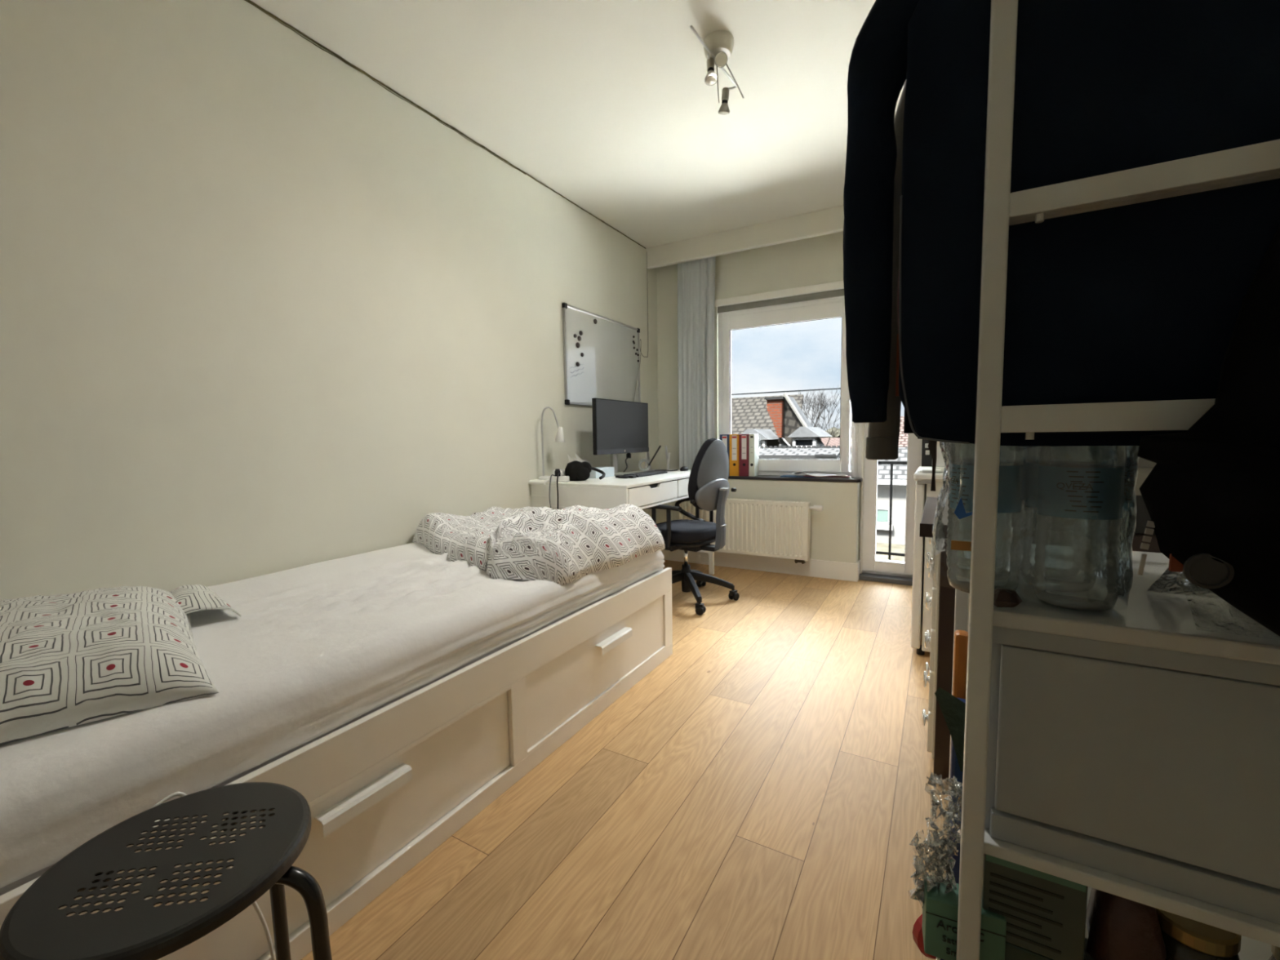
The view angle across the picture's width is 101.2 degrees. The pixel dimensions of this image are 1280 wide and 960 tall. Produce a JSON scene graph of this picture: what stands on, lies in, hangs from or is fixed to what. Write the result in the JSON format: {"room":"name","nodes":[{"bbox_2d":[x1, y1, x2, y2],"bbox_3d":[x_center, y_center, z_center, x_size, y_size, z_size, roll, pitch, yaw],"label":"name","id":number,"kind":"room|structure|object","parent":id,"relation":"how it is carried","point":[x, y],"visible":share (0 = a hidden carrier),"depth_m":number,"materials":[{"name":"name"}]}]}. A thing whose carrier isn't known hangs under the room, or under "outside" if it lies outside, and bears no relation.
{"room":"bedroom","nodes":[
{"label":"bedroom","id":0,"kind":"room"},
{"bbox_2d":[0,0,658,599],"bbox_3d":[-1.261,-0.444,2.429,0.100,2.730,5.820,2,5,30],"label":"wall","id":1,"kind":"structure","parent":0,"point":[264,310],"depth_m":1.96,"materials":[{"name":"paint"}]},
{"bbox_2d":[244,0,645,248],"bbox_3d":[-1.265,-1.789,2.241,0.010,0.021,5.300,2,5,30],"label":"trim","id":2,"kind":"structure","parent":1,"relation":"attached to","point":[250,2],"depth_m":2.46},
{"bbox_2d":[561,302,640,406],"bbox_3d":[-0.260,-0.901,4.034,0.024,0.686,1.036,2,5,30],"label":"whiteboard","id":3,"kind":"object","parent":1,"relation":"attached to","point":[608,368],"visible":0.88,"depth_m":3.94,"materials":[{"name":"metal"}]},
{"bbox_2d":[633,251,648,401],"bbox_3d":[-0.001,-1.215,4.456,0.028,1.500,0.342,1,5,26],"label":"cable","id":4,"kind":"object","parent":1,"relation":"attached to","point":[646,251],"visible":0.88,"depth_m":4.56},
{"bbox_2d":[647,228,843,269],"bbox_3d":[1.280,-1.805,3.881,2.800,0.007,0.036,2,5,30],"label":"trim","id":5,"kind":"structure","parent":1,"relation":"attached to","point":[840,229],"depth_m":4.12,"materials":[{"name":"paint"}]},
{"bbox_2d":[646,204,844,266],"bbox_3d":[1.278,-1.888,3.873,2.800,0.162,0.030,2,5,30],"label":"curtain valance","id":6,"kind":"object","parent":1,"relation":"attached to","point":[831,219],"depth_m":4.09,"materials":[{"name":"paint"}]},
{"bbox_2d":[528,479,559,509],"bbox_3d":[-0.601,0.414,3.399,0.132,0.842,0.180,2,5,30],"label":"cabinet","id":7,"kind":"object","parent":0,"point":[538,486],"depth_m":3.31,"materials":[{"name":"white paint"}]},
{"bbox_2d":[537,406,564,479],"bbox_3d":[-0.570,-0.238,3.364,0.175,0.463,0.089,-2,5,-15],"label":"desk lamp","id":8,"kind":"object","parent":7,"relation":"on","point":[559,437],"visible":0.99,"depth_m":3.35,"materials":[{"name":"white plastic"}]},
{"bbox_2d":[250,0,906,248],"bbox_3d":[-0.028,-1.814,1.587,3.000,0.100,5.800,2,5,30],"label":"ceiling","id":9,"kind":"structure","parent":0,"point":[609,105],"depth_m":2.46,"materials":[{"name":"paint"}]},
{"bbox_2d":[689,25,743,115],"bbox_3d":[0.332,-1.728,2.192,0.126,0.180,0.416,1,5,26],"label":"ceiling lamp","id":10,"kind":"object","parent":9,"relation":"hanging from","point":[717,45],"visible":1,"depth_m":2.15,"materials":[{"name":"silver metal"}]},
{"bbox_2d":[301,560,948,959],"bbox_3d":[0.004,1.008,1.799,3.000,0.100,5.760,2,5,30],"label":"floor","id":11,"kind":"structure","parent":0,"point":[760,793],"depth_m":1.52,"materials":[{"name":"brown wood"}]},
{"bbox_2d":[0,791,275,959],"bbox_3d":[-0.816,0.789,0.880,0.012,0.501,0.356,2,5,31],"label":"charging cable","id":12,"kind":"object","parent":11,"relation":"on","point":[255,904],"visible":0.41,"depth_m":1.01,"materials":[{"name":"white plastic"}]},
{"bbox_2d":[0,782,332,959],"bbox_3d":[-0.678,0.799,0.793,0.336,0.500,0.336,3,6,42],"label":"metal stool","id":13,"kind":"object","parent":11,"relation":"on","point":[34,928],"visible":1,"depth_m":0.74,"materials":[{"name":"black paint"}]},
{"bbox_2d":[0,567,672,959],"bbox_3d":[-0.855,0.707,1.956,1.126,0.500,2.225,2,5,30],"label":"bed","id":14,"kind":"object","parent":11,"relation":"on","point":[384,789],"visible":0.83,"depth_m":1.41,"materials":[{"name":"paint"}]},
{"bbox_2d":[0,571,658,895],"bbox_3d":[-0.878,0.484,1.934,1.045,0.172,2.139,2,5,30],"label":"mattress","id":15,"kind":"object","parent":14,"relation":"on","point":[14,885],"visible":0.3,"depth_m":1.23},
{"bbox_2d":[0,542,665,888],"bbox_3d":[-0.879,0.425,1.935,1.078,0.197,2.162,2,5,30],"label":"fitted sheet","id":16,"kind":"object","parent":15,"relation":"on","point":[313,649],"visible":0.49,"depth_m":1.22,"materials":[{"name":"fabric"}]},
{"bbox_2d":[0,584,241,745],"bbox_3d":[-1.292,0.351,1.173,0.663,0.151,0.826,-5,6,-43],"label":"pillow","id":17,"kind":"object","parent":16,"relation":"on","point":[72,660],"visible":1,"depth_m":1.01,"materials":[{"name":"fabric"}]},
{"bbox_2d":[412,503,665,585],"bbox_3d":[-0.564,0.223,2.459,1.109,0.243,0.965,2,5,32],"label":"duvet","id":18,"kind":"object","parent":16,"relation":"on","point":[567,544],"visible":0.99,"depth_m":2.12,"materials":[{"name":"fabric"}]},
{"bbox_2d":[546,468,714,574],"bbox_3d":[0.015,0.342,3.739,0.590,0.912,1.370,2,5,30],"label":"desk","id":19,"kind":"object","parent":11,"relation":"on","point":[646,491],"depth_m":3.21,"materials":[{"name":"white paint"}]},
{"bbox_2d":[549,474,555,507],"bbox_3d":[-0.536,0.255,3.264,0.016,0.580,0.068,2,5,30],"label":"cable","id":20,"kind":"object","parent":19,"relation":"hanging from","point":[552,474],"visible":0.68,"depth_m":3.23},
{"bbox_2d":[556,472,560,509],"bbox_3d":[-0.495,0.249,3.242,0.012,0.593,0.080,0,5,8],"label":"cable","id":21,"kind":"object","parent":19,"relation":"hanging from","point":[558,473],"visible":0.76,"depth_m":3.19,"materials":[{"name":"plastic"}]},
{"bbox_2d":[552,469,564,475],"bbox_3d":[-0.517,-0.032,3.386,0.065,0.069,0.070,2,5,30],"label":"power adapter","id":22,"kind":"object","parent":19,"relation":"on","point":[562,471],"visible":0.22,"depth_m":3.37,"materials":[{"name":"white plastic"}]},
{"bbox_2d":[567,453,593,466],"bbox_3d":[-0.413,-0.108,3.649,0.078,0.168,0.261,2,5,30],"label":"crumpled bag","id":23,"kind":"object","parent":19,"relation":"on","point":[578,459],"visible":0.18,"depth_m":3.65,"materials":[{"name":"white plastic"}]},
{"bbox_2d":[564,460,605,480],"bbox_3d":[-0.348,-0.060,3.355,0.274,0.125,0.148,0,5,16],"label":"headphones","id":24,"kind":"object","parent":19,"relation":"on","point":[576,470],"visible":0.98,"depth_m":3.32,"materials":[{"name":"black plastic"}]},
{"bbox_2d":[576,466,590,480],"bbox_3d":[-0.359,-0.040,3.323,0.090,0.085,0.064,-2,5,-17],"label":"ear cup","id":25,"kind":"object","parent":24,"relation":"on","point":[583,473],"depth_m":3.31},
{"bbox_2d":[582,461,591,472],"bbox_3d":[-0.353,-0.076,3.374,0.090,0.085,0.064,-3,5,-26],"label":"ear cup","id":26,"kind":"object","parent":24,"relation":"on","point":[586,466],"depth_m":3.36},
{"bbox_2d":[588,466,614,478],"bbox_3d":[-0.289,-0.053,3.629,0.120,0.064,0.230,2,5,30],"label":"box","id":27,"kind":"object","parent":19,"relation":"on","point":[609,471],"visible":0.64,"depth_m":3.60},
{"bbox_2d":[591,397,648,475],"bbox_3d":[-0.104,-0.310,3.847,0.230,0.537,0.730,2,5,30],"label":"monitor","id":28,"kind":"object","parent":19,"relation":"on","point":[619,427],"visible":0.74,"depth_m":3.80,"materials":[{"name":"black plastic"}]},
{"bbox_2d":[623,453,631,472],"bbox_3d":[-0.099,-0.136,3.947,0.036,0.152,0.094,2,5,30],"label":"cable","id":29,"kind":"object","parent":28,"relation":"attached to","point":[628,455],"visible":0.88,"depth_m":3.95,"materials":[{"name":"black plastic"}]},
{"bbox_2d":[615,475,636,478],"bbox_3d":[-0.102,-0.021,3.514,0.140,0.015,0.080,2,5,30],"label":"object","id":30,"kind":"object","parent":19,"relation":"on","point":[616,476],"visible":1,"depth_m":3.49,"materials":[{"name":"plastic"}]},
{"bbox_2d":[623,470,667,477],"bbox_3d":[0.042,-0.045,3.764,0.130,0.017,0.440,2,5,30],"label":"keyboard","id":31,"kind":"object","parent":19,"relation":"on","point":[647,473],"visible":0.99,"depth_m":3.72,"materials":[{"name":"black plastic"}]},
{"bbox_2d":[644,445,670,471],"bbox_3d":[0.145,-0.181,4.296,0.200,0.200,0.165,0,5,13],"label":"laptop stand","id":32,"kind":"object","parent":19,"relation":"on","point":[647,456],"visible":0.82,"depth_m":4.27,"materials":[{"name":"silver metal"}]},
{"bbox_2d":[648,444,661,466],"bbox_3d":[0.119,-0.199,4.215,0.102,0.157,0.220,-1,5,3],"label":"pen","id":33,"kind":"object","parent":32,"relation":"on","point":[658,449],"visible":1,"depth_m":4.11,"materials":[{"name":"black plastic"}]},
{"bbox_2d":[680,466,688,471],"bbox_3d":[0.350,-0.091,4.162,0.060,0.035,0.100,2,5,30],"label":"computer mouse","id":34,"kind":"object","parent":19,"relation":"on","point":[684,468],"visible":1,"depth_m":4.13,"materials":[{"name":"black plastic"}]},
{"bbox_2d":[644,437,739,615],"bbox_3d":[0.312,0.263,3.556,0.674,1.090,0.658,2,5,29],"label":"office chair","id":35,"kind":"object","parent":11,"relation":"on","point":[708,486],"visible":0.75,"depth_m":3.34,"materials":[{"name":"black plastic"}]},
{"bbox_2d":[656,519,715,543],"bbox_3d":[0.284,0.339,3.555,0.470,0.091,0.470,3,6,38],"label":"seat cushion","id":36,"kind":"object","parent":35,"relation":"on","point":[682,531],"depth_m":3.37,"materials":[{"name":"fabric"}]},
{"bbox_2d":[688,437,716,510],"bbox_3d":[0.454,-0.039,3.388,0.107,0.465,0.410,3,6,38],"label":"backrest cushion","id":37,"kind":"object","parent":35,"relation":"on","point":[702,489],"depth_m":3.26,"materials":[{"name":"fabric"}]},
{"bbox_2d":[911,466,948,655],"bbox_3d":[1.739,0.406,2.666,0.620,0.908,0.587,2,5,30],"label":"dresser","id":38,"kind":"object","parent":11,"relation":"on","point":[922,583],"visible":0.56,"depth_m":2.56,"materials":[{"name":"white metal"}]},
{"bbox_2d":[917,466,940,472],"bbox_3d":[1.443,-0.050,2.620,0.097,0.014,0.230,2,5,30],"label":"paper stack","id":39,"kind":"object","parent":38,"relation":"on","point":[925,469],"visible":0.79,"depth_m":2.54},
{"bbox_2d":[935,441,974,472],"bbox_3d":[1.709,-0.169,2.578,0.475,0.251,0.340,2,5,30],"label":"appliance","id":40,"kind":"object","parent":38,"relation":"on","point":[940,464],"visible":0.02,"depth_m":2.54,"materials":[{"name":"plastic"}]},
{"bbox_2d":[919,497,1160,781],"bbox_3d":[1.311,0.523,1.847,0.575,0.820,0.825,2,5,30],"label":"dresser","id":41,"kind":"object","parent":11,"relation":"on","point":[942,602],"visible":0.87,"depth_m":1.61,"materials":[{"name":"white wood"}]},
{"bbox_2d":[997,445,1156,534],"bbox_3d":[1.324,-0.027,1.620,0.362,0.309,0.390,2,5,30],"label":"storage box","id":42,"kind":"object","parent":41,"relation":"on","point":[1145,467],"visible":0.04,"depth_m":1.46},
{"bbox_2d":[945,0,1279,959],"bbox_3d":[0.735,0.004,0.741,0.472,2.050,0.570,2,5,30],"label":"rack","id":43,"kind":"object","parent":11,"relation":"on","point":[1257,162],"visible":0.4,"depth_m":0.58,"materials":[{"name":"white metal"}]},
{"bbox_2d":[865,80,906,459],"bbox_3d":[0.601,-0.408,0.672,0.565,0.768,0.088,2,5,30],"label":"jacket","id":44,"kind":"object","parent":43,"relation":"hanging from","point":[882,438],"visible":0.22,"depth_m":0.80,"materials":[{"name":"black fabric"}]},
{"bbox_2d":[928,440,937,491],"bbox_3d":[0.453,-0.028,0.815,0.013,0.090,0.003,2,5,30],"label":"strap","id":45,"kind":"object","parent":44,"relation":"hanging from","point":[932,445],"visible":0.76,"depth_m":0.81,"materials":[{"name":"black fabric"}]},
{"bbox_2d":[903,408,915,433],"bbox_3d":[0.668,-0.435,0.728,0.525,0.728,0.093,2,5,30],"label":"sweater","id":46,"kind":"object","parent":43,"relation":"hanging from","point":[907,428],"visible":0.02,"depth_m":0.88,"materials":[{"name":"fabric"}]},
{"bbox_2d":[912,914,936,959],"bbox_3d":[0.443,0.677,0.784,0.070,0.070,0.020,-1,5,-5],"label":"tin","id":47,"kind":"object","parent":43,"relation":"on","point":[917,936],"visible":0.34,"depth_m":0.78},
{"bbox_2d":[907,829,957,908],"bbox_3d":[0.401,0.537,0.721,0.059,0.109,0.040,2,5,30],"label":"wrapper","id":48,"kind":"object","parent":43,"relation":"hanging from","point":[943,865],"visible":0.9,"depth_m":0.72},
{"bbox_2d":[924,772,962,853],"bbox_3d":[0.425,0.459,0.721,0.063,0.109,0.038,2,5,30],"label":"wrapper","id":49,"kind":"object","parent":43,"relation":"hanging from","point":[950,791],"visible":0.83,"depth_m":0.72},
{"bbox_2d":[934,686,965,771],"bbox_3d":[0.487,0.380,0.813,0.058,0.127,0.030,2,5,30],"label":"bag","id":50,"kind":"object","parent":43,"relation":"on","point":[953,709],"visible":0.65,"depth_m":0.80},
{"bbox_2d":[946,697,965,884],"bbox_3d":[0.525,0.533,0.868,0.024,0.348,0.030,2,5,30],"label":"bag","id":51,"kind":"object","parent":43,"relation":"on","point":[955,771],"visible":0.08,"depth_m":0.86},
{"bbox_2d":[947,629,968,817],"bbox_3d":[0.546,0.479,0.904,0.021,0.448,0.030,2,5,30],"label":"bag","id":52,"kind":"object","parent":43,"relation":"on","point":[961,637],"visible":0.39,"depth_m":0.88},
{"bbox_2d":[981,853,1088,959],"bbox_3d":[0.509,0.595,0.688,0.115,0.252,0.067,2,5,30],"label":"packet","id":53,"kind":"object","parent":43,"relation":"on","point":[1045,914],"visible":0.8,"depth_m":0.66,"materials":[{"name":"cardboard"}]},
{"bbox_2d":[842,0,1279,446],"bbox_3d":[0.542,-0.411,0.578,0.602,0.744,0.097,2,5,30],"label":"jacket","id":54,"kind":"object","parent":43,"relation":"hanging from","point":[1140,301],"visible":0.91,"depth_m":0.58,"materials":[{"name":"black fabric"}]},
{"bbox_2d":[963,539,1279,924],"bbox_3d":[0.741,0.293,0.765,0.455,0.294,0.497,2,5,30],"label":"drawer box","id":55,"kind":"object","parent":43,"relation":"on","point":[1138,740],"visible":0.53,"depth_m":0.59,"materials":[{"name":"plastic"}]},
{"bbox_2d":[946,443,1007,567],"bbox_3d":[0.553,-0.014,0.856,0.087,0.307,0.083,3,6,39],"label":"water bottle","id":56,"kind":"object","parent":55,"relation":"on","point":[965,562],"visible":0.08,"depth_m":0.87,"materials":[{"name":"clear plastic"}]},
{"bbox_2d":[946,442,1014,581],"bbox_3d":[0.510,-0.007,0.782,0.083,0.307,0.087,-1,5,1],"label":"water bottle","id":57,"kind":"object","parent":55,"relation":"on","point":[1002,574],"visible":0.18,"depth_m":0.79,"materials":[{"name":"clear plastic"}]},
{"bbox_2d":[946,442,1024,593],"bbox_3d":[0.466,-0.001,0.712,0.087,0.307,0.083,-2,5,-9],"label":"water bottle","id":58,"kind":"object","parent":55,"relation":"on","point":[1011,475],"visible":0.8,"depth_m":0.71,"materials":[{"name":"clear plastic"}]},
{"bbox_2d":[993,586,1022,609],"bbox_3d":[0.451,0.144,0.651,0.034,0.025,0.034,1,5,18],"label":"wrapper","id":59,"kind":"object","parent":55,"relation":"on","point":[1004,597],"visible":0.88,"depth_m":0.64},
{"bbox_2d":[931,441,1138,605],"bbox_3d":[0.542,0.036,0.759,0.213,0.205,0.298,2,5,30],"label":"wrap","id":60,"kind":"object","parent":55,"relation":"on","point":[1125,580],"visible":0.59,"depth_m":0.69,"materials":[{"name":"clear plastic"}]},
{"bbox_2d":[951,497,972,551],"bbox_3d":[0.416,0.056,0.664,0.037,0.068,0.003,2,5,30],"label":"print","id":61,"kind":"object","parent":60,"relation":"attached to","point":[960,512],"depth_m":0.67,"materials":[{"name":"paper"}]},
{"bbox_2d":[1017,445,1088,577],"bbox_3d":[0.625,-0.010,0.796,0.087,0.307,0.083,0,5,5],"label":"water bottle","id":62,"kind":"object","parent":55,"relation":"on","point":[1049,571],"visible":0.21,"depth_m":0.80,"materials":[{"name":"clear plastic"}]},
{"bbox_2d":[1020,445,1103,592],"bbox_3d":[0.582,-0.004,0.721,0.083,0.307,0.087,-3,5,-22],"label":"water bottle","id":63,"kind":"object","parent":55,"relation":"on","point":[1032,473],"visible":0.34,"depth_m":0.73,"materials":[{"name":"clear plastic"}]},
{"bbox_2d":[1032,445,1127,611],"bbox_3d":[0.542,0.003,0.647,0.083,0.307,0.087,2,5,30],"label":"water bottle","id":64,"kind":"object","parent":55,"relation":"on","point":[1066,491],"visible":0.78,"depth_m":0.64,"materials":[{"name":"clear plastic"}]},
{"bbox_2d":[1146,567,1261,637],"bbox_3d":[0.728,0.131,0.583,0.203,0.055,0.160,2,5,30],"label":"clear plastic bag","id":65,"kind":"object","parent":55,"relation":"on","point":[1185,587],"visible":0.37,"depth_m":0.67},
{"bbox_2d":[1086,887,1162,959],"bbox_3d":[0.587,0.538,0.638,0.068,0.122,0.077,2,5,30],"label":"pouch","id":66,"kind":"object","parent":43,"relation":"on","point":[1119,928],"visible":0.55,"depth_m":0.62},
{"bbox_2d":[983,827,1279,947],"bbox_3d":[0.747,0.448,0.774,0.456,0.016,0.514,2,5,30],"label":"shelf","id":67,"kind":"object","parent":43,"relation":"attached to","point":[1234,922],"depth_m":0.59,"materials":[{"name":"white wood"}]},
{"bbox_2d":[1084,886,1272,959],"bbox_3d":[0.750,0.719,0.796,0.456,0.016,0.514,2,5,30],"label":"shelf","id":68,"kind":"object","parent":43,"relation":"attached to","point":[1251,948],"depth_m":0.79,"materials":[{"name":"white wood"}]},
{"bbox_2d":[1156,908,1241,959],"bbox_3d":[0.660,0.619,0.637,0.084,0.209,0.084,2,5,30],"label":"jar","id":69,"kind":"object","parent":43,"relation":"on","point":[1182,938],"visible":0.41,"depth_m":0.60,"materials":[{"name":"gold metal"}]},
{"bbox_2d":[1137,224,1279,636],"bbox_3d":[0.632,-0.009,0.398,0.367,0.475,0.123,2,5,30],"label":"coat","id":70,"kind":"object","parent":43,"relation":"hanging from","point":[1211,496],"visible":1,"depth_m":0.45,"materials":[{"name":"fabric"}]},
{"bbox_2d":[1268,944,1279,959],"bbox_3d":[0.747,0.623,0.576,0.084,0.209,0.084,2,5,30],"label":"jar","id":71,"kind":"object","parent":43,"relation":"on","point":[1275,950],"visible":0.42,"depth_m":0.59,"materials":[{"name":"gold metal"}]},
{"bbox_3d":[0.433,0.681,0.712,0.056,0.080,0.044,2,5,30],"label":"packet","id":72,"kind":"object","parent":43,"relation":"on","visible":0},
{"bbox_2d":[921,874,1006,959],"bbox_3d":[0.432,0.597,0.705,0.090,0.082,0.044,1,5,24],"label":"carton","id":73,"kind":"object","parent":72,"relation":"on","point":[940,908],"visible":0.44,"depth_m":0.69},
{"bbox_2d":[656,479,860,563],"bbox_3d":[0.899,0.358,4.407,1.735,0.745,0.160,2,5,30],"label":"wall","id":74,"kind":"structure","parent":0,"point":[834,530],"depth_m":4.02,"materials":[{"name":"paint"}]},
{"bbox_2d":[679,497,823,564],"bbox_3d":[0.873,0.400,4.263,1.177,0.485,0.121,2,5,30],"label":"radiator","id":75,"kind":"object","parent":74,"relation":"attached to","point":[781,529],"visible":0.66,"depth_m":4.13,"materials":[{"name":"metal"}]},
{"bbox_2d":[726,497,810,504],"bbox_3d":[0.818,0.162,4.254,1.075,0.007,0.085,2,5,30],"label":"grille","id":76,"kind":"object","parent":75,"relation":"attached to","point":[742,501],"depth_m":4.15,"materials":[{"name":"metal"}]},
{"bbox_2d":[656,231,857,477],"bbox_3d":[1.411,-0.626,4.176,2.800,2.730,0.160,2,5,30],"label":"wall","id":77,"kind":"structure","parent":74,"relation":"in","point":[819,260],"depth_m":4.35,"materials":[{"name":"paint"}]},
{"bbox_2d":[717,287,844,314],"bbox_3d":[1.370,-1.421,4.084,1.605,0.068,0.076,2,5,30],"label":"ventilation grille","id":78,"kind":"object","parent":77,"relation":"attached to","point":[837,292],"visible":0.62,"depth_m":4.18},
{"bbox_2d":[731,387,840,395],"bbox_3d":[1.242,-0.739,4.378,1.100,0.012,0.012,2,5,30],"label":"bar","id":79,"kind":"object","parent":77,"relation":"attached to","point":[833,388],"visible":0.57,"depth_m":4.38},
{"bbox_2d":[718,297,854,477],"bbox_3d":[1.166,-0.715,4.250,1.125,1.367,0.120,2,5,30],"label":"window","id":80,"kind":"structure","parent":77,"relation":"attached to","point":[834,308],"depth_m":4.20,"materials":[{"name":"white plastic"}]},
{"bbox_2d":[857,422,922,577],"bbox_3d":[1.875,-0.330,3.895,0.480,2.100,0.091,2,5,30],"label":"door","id":81,"kind":"structure","parent":77,"relation":"attached to","point":[870,564],"depth_m":3.95,"materials":[{"name":"white wood"}]},
{"bbox_2d":[921,439,932,466],"bbox_3d":[1.985,-0.274,3.621,0.065,2.100,0.285,2,5,30],"label":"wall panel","id":82,"kind":"object","parent":77,"relation":"attached to","point":[926,460],"visible":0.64,"depth_m":3.53,"materials":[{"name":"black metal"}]},
{"bbox_2d":[728,475,862,482],"bbox_3d":[0.902,-0.024,4.371,1.755,0.023,0.180,2,5,30],"label":"windowsill","id":83,"kind":"structure","parent":74,"relation":"on","point":[759,477],"depth_m":4.08,"materials":[{"name":"stone"}]},
{"bbox_2d":[720,434,729,475],"bbox_3d":[0.733,-0.212,4.442,0.078,0.345,0.117,2,5,30],"label":"ring binder","id":84,"kind":"object","parent":83,"relation":"on","point":[725,438],"visible":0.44,"depth_m":4.38,"materials":[{"name":"cardboard"}]},
{"bbox_2d":[729,434,738,475],"bbox_3d":[0.806,-0.209,4.400,0.080,0.345,0.117,2,5,30],"label":"ring binder","id":85,"kind":"object","parent":83,"relation":"on","point":[734,438],"visible":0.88,"depth_m":4.35,"materials":[{"name":"cardboard"}]},
{"bbox_2d":[738,434,748,476],"bbox_3d":[0.878,-0.207,4.359,0.078,0.345,0.117,2,5,30],"label":"ring binder","id":86,"kind":"object","parent":83,"relation":"on","point":[743,438],"visible":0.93,"depth_m":4.31,"materials":[{"name":"cardboard"}]},
{"bbox_2d":[748,434,758,476],"bbox_3d":[0.937,-0.205,4.325,0.046,0.345,0.117,2,5,30],"label":"ring binder","id":87,"kind":"object","parent":83,"relation":"on","point":[753,438],"visible":1,"depth_m":4.28,"materials":[{"name":"cardboard"}]},
{"bbox_2d":[780,475,816,477],"bbox_3d":[1.255,-0.028,4.157,0.260,0.010,0.100,2,5,30],"label":"folder","id":88,"kind":"object","parent":83,"relation":"on","point":[783,476],"visible":0.86,"depth_m":4.14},
{"bbox_2d":[803,475,850,477],"bbox_3d":[1.437,-0.030,4.042,0.330,0.004,0.102,2,5,30],"label":"folder","id":89,"kind":"object","parent":83,"relation":"on","point":[805,475],"visible":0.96,"depth_m":3.99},
{"bbox_2d":[791,471,848,476],"bbox_3d":[1.388,-0.049,4.065,0.401,0.042,0.101,2,5,30],"label":"loose papers","id":90,"kind":"object","parent":89,"relation":"on","point":[798,472],"visible":0.98,"depth_m":4.06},
{"bbox_2d":[859,422,864,573],"bbox_3d":[1.682,-0.359,3.953,0.015,2.155,0.038,2,5,30],"label":"door frame","id":91,"kind":"structure","parent":74,"relation":"attached to","point":[863,424],"depth_m":3.98,"materials":[{"name":"paint"}]},
{"bbox_2d":[858,572,912,586],"bbox_3d":[1.890,0.738,3.943,0.465,0.035,0.180,2,5,30],"label":"threshold","id":92,"kind":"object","parent":74,"relation":"attached to","point":[863,576],"depth_m":3.90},
{"bbox_2d":[660,549,860,582],"bbox_3d":[0.903,0.663,4.418,1.748,0.137,0.165,2,5,30],"label":"baseboard","id":93,"kind":"structure","parent":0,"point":[849,571],"depth_m":4.21,"materials":[{"name":"paint"}]},
{"bbox_2d":[875,542,905,561],"bbox_3d":[30.407,-2.636,57.714,120.000,0.400,109.600,2,5,30],"label":"ground","id":94,"kind":"structure","parent":0,"point":[881,547],"depth_m":10.36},
{"bbox_2d":[731,392,832,447],"bbox_3d":[5.088,-1.392,20.660,5.210,3.877,7.000,2,5,30],"label":"gabled house","id":95,"kind":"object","parent":94,"relation":"on","point":[777,420],"visible":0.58,"depth_m":17.61,"materials":[{"name":"tile"}]},
{"bbox_2d":[758,445,851,471],"bbox_3d":[3.180,0.247,12.056,2.832,2.060,2.030,2,5,30],"label":"roof","id":96,"kind":"structure","parent":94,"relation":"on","point":[771,452],"depth_m":11.15,"materials":[{"name":"tile"}]},
{"bbox_2d":[799,388,829,426],"bbox_3d":[8.388,-2.114,25.271,1.331,4.474,1.665,2,5,30],"label":"bare tree","id":97,"kind":"object","parent":94,"relation":"on","point":[814,402],"visible":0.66,"depth_m":25.00,"materials":[{"name":"brown plant"}]},
{"bbox_2d":[801,386,851,447],"bbox_3d":[7.854,-1.885,23.116,1.850,4.385,3.673,-5,6,-41],"label":"bare tree","id":98,"kind":"object","parent":94,"relation":"on","point":[827,403],"visible":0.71,"depth_m":22.81,"materials":[{"name":"brown plant"}]},
{"bbox_2d":[816,418,839,437],"bbox_3d":[12.285,-2.383,34.320,2.089,3.426,1.693,1,5,26],"label":"bare tree","id":99,"kind":"object","parent":94,"relation":"on","point":[820,419],"visible":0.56,"depth_m":34.22,"materials":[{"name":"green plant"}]},
{"bbox_2d":[819,437,851,454],"bbox_3d":[11.720,-1.413,30.609,2.650,2.109,5.210,2,5,30],"label":"house","id":100,"kind":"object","parent":94,"relation":"on","point":[833,441],"visible":0.07,"depth_m":29.82,"materials":[{"name":"brick"}]},
{"bbox_2d":[819,426,851,437],"bbox_3d":[10.612,-3.594,51.526,53.899,4.024,7.351,2,5,30],"label":"treetops","id":101,"kind":"object","parent":94,"relation":"on","point":[837,435],"visible":0.02,"depth_m":46.29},
{"bbox_2d":[875,447,907,545],"bbox_3d":[6.060,0.241,12.028,1.860,1.990,3.220,2,5,30],"label":"white annexe","id":102,"kind":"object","parent":94,"relation":"on","point":[900,471],"visible":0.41,"depth_m":10.94,"materials":[{"name":"paint"}]},
{"bbox_2d":[898,416,907,447],"bbox_3d":[12.462,-1.345,23.768,2.940,3.060,6.317,2,5,30],"label":"house","id":103,"kind":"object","parent":94,"relation":"on","point":[903,437],"visible":0.02,"depth_m":21.88,"materials":[{"name":"brick"}]},
{"bbox_3d":[2.234,0.808,4.283,1.600,0.130,0.620,2,5,30],"label":"balcony slab","id":104,"kind":"object","parent":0,"visible":0},
{"bbox_2d":[849,461,906,559],"bbox_3d":[2.334,0.275,4.465,1.335,0.860,0.035,2,5,30],"label":"balcony railing","id":105,"kind":"object","parent":104,"relation":"on","point":[889,553],"visible":0.1,"depth_m":4.54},
{"bbox_3d":[1.293,-1.959,3.945,2.650,0.028,0.020,2,5,30],"label":"rail","id":106,"kind":"object","parent":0,"visible":0},
{"bbox_2d":[677,256,715,470],"bbox_3d":[0.500,-0.630,4.521,0.355,2.610,0.083,2,5,30],"label":"curtain","id":107,"kind":"object","parent":106,"relation":"hanging from","point":[695,278],"visible":0.59,"depth_m":4.48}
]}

